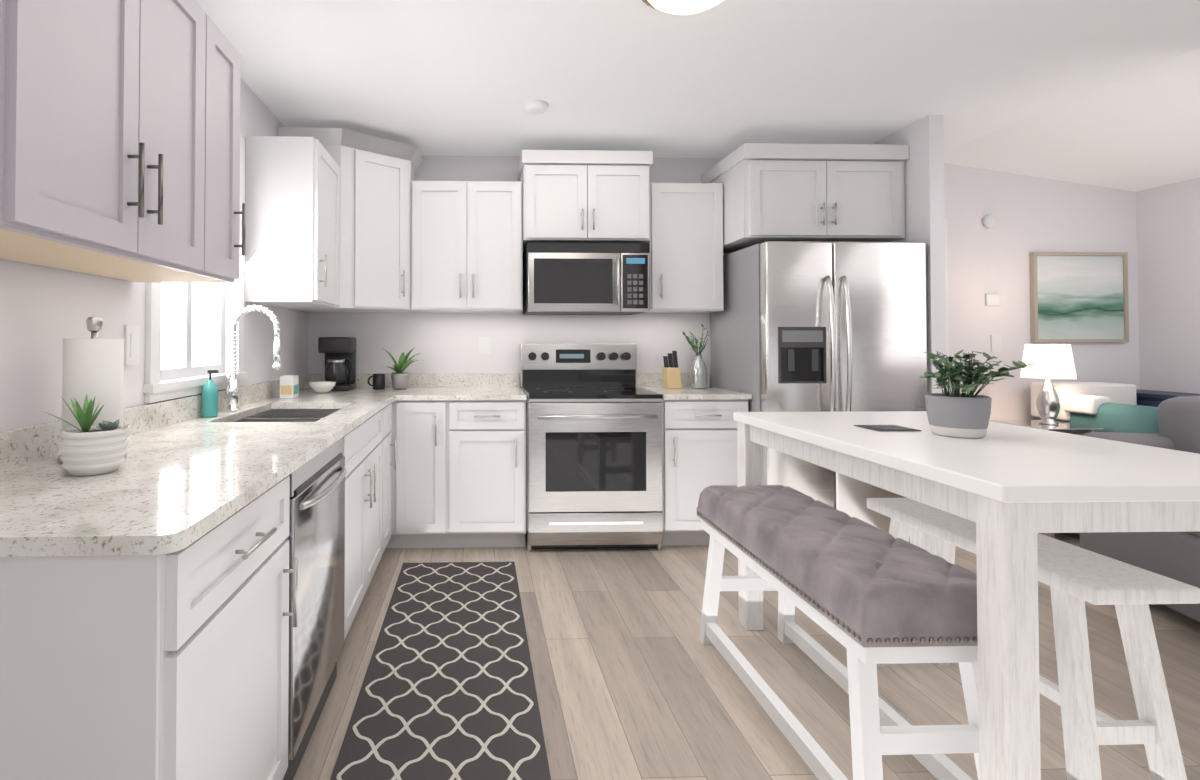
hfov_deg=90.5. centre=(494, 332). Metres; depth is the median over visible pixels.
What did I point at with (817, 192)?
upper cabinet
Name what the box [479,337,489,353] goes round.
outlet
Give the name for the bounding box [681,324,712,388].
bottle vase
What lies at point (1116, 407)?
armchair
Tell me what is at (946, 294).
door frame
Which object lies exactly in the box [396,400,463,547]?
base cabinet
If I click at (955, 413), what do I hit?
potted plant
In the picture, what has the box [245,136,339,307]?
upper cabinet
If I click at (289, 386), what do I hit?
box
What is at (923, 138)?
wall
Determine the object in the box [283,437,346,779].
dishwasher
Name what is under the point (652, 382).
countertop
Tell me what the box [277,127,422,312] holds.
upper cabinet
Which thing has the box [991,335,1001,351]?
wall switch
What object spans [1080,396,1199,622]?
sofa
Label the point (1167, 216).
wall
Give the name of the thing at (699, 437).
base cabinet
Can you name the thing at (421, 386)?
countertop
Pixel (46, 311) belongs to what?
wall
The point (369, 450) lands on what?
base cabinet
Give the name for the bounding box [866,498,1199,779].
bench
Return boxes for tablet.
[854,425,920,430]
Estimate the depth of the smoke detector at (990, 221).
4.12 m
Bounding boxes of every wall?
[0,79,311,431]
[312,155,1139,420]
[872,115,946,392]
[1136,177,1199,393]
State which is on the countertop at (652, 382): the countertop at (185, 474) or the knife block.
the knife block
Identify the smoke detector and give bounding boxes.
[522,100,548,114]
[983,214,997,227]
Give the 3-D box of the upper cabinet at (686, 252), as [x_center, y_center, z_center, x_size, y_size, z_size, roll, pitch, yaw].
[1.224,-0.547,3.881,0.474,0.820,0.382,0,-1,-2]
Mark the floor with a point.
(635, 678)
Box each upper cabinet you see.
[0,0,245,282]
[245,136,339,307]
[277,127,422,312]
[411,181,522,312]
[518,150,652,248]
[645,182,723,312]
[702,143,908,252]
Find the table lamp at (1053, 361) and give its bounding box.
[1020,344,1076,424]
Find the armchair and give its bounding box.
[1031,382,1158,433]
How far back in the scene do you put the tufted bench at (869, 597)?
1.56 m
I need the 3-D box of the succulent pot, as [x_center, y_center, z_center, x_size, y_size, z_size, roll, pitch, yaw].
[-0.954,0.236,1.377,0.175,0.183,0.137,0,-1,-2]
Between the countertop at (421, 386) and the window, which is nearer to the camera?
the window
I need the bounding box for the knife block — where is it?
[662,351,681,388]
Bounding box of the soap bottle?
[202,370,218,417]
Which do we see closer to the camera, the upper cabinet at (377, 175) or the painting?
the upper cabinet at (377, 175)
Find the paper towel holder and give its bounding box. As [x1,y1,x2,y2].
[57,316,126,463]
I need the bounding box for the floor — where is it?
[293,533,1199,779]
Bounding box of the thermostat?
[985,294,998,305]
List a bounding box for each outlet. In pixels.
[124,325,139,364]
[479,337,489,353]
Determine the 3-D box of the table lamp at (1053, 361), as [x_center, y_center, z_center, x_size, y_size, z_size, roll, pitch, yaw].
[3.483,0.324,3.688,0.260,0.500,0.260,0,-1,-2]
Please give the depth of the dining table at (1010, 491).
1.32 m
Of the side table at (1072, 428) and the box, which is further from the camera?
the side table at (1072, 428)
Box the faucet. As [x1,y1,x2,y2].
[225,305,280,411]
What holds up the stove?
on the floor
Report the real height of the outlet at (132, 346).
0.130 m
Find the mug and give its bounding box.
[367,374,384,389]
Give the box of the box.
[280,375,298,397]
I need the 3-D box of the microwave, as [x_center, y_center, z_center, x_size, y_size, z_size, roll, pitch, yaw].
[0.576,-0.339,3.804,0.751,0.426,0.492,0,-1,-2]
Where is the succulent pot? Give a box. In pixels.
[42,394,129,475]
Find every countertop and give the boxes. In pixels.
[0,374,399,556]
[400,373,526,399]
[637,373,751,399]
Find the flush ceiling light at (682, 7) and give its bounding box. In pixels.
[642,0,722,14]
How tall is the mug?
0.098 m
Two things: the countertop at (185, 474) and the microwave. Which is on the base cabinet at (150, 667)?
the countertop at (185, 474)
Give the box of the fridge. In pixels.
[711,241,927,542]
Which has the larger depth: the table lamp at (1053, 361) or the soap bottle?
the table lamp at (1053, 361)
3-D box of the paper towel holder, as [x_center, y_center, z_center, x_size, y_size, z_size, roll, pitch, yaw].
[-1.044,0.144,1.538,0.166,0.372,0.150,0,-1,-2]
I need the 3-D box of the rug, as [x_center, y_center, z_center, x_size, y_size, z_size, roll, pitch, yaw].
[-0.163,1.245,2.106,0.610,0.008,2.220,0,-1,-2]
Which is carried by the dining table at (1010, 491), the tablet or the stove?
the tablet
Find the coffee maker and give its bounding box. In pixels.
[318,337,355,390]
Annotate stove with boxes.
[520,344,662,550]
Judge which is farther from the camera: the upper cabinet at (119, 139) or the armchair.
the armchair
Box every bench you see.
[697,485,978,779]
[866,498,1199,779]
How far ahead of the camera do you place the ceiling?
2.82 m
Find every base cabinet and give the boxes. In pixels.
[0,476,297,779]
[245,400,395,586]
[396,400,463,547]
[460,400,525,547]
[661,399,747,544]
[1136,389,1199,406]
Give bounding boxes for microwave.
[523,242,649,314]
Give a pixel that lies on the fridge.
(799, 326)
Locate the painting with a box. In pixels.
[1029,252,1128,341]
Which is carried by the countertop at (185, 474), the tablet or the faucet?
the faucet
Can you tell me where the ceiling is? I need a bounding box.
[196,0,1199,191]
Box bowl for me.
[309,381,335,392]
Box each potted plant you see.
[382,348,423,388]
[919,349,1036,437]
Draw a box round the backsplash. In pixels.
[300,374,371,376]
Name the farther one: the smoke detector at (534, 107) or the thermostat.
the thermostat
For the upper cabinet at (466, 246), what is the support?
attached to the wall at (1033, 214)
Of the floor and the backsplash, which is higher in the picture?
the backsplash
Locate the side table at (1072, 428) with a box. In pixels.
[990,420,1112,538]
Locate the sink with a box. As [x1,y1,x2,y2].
[234,409,339,421]
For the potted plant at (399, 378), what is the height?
0.270 m
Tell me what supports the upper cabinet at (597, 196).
attached to the wall at (1033, 214)
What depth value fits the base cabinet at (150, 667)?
0.94 m
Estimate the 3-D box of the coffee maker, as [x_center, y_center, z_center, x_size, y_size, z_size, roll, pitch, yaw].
[-0.991,0.197,3.740,0.209,0.335,0.240,0,-1,-2]
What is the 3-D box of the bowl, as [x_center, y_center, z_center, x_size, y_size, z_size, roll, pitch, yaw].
[-1.034,0.330,3.521,0.160,0.062,0.160,0,-1,-2]
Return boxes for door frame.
[945,219,948,391]
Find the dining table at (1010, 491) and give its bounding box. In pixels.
[733,411,1199,779]
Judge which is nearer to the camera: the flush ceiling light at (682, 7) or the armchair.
the flush ceiling light at (682, 7)
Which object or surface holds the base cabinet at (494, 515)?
on the floor
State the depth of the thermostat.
4.12 m
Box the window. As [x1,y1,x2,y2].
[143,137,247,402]
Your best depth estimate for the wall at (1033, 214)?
4.13 m
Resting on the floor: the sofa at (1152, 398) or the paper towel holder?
the sofa at (1152, 398)
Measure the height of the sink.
0.194 m
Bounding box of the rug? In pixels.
[330,562,550,779]

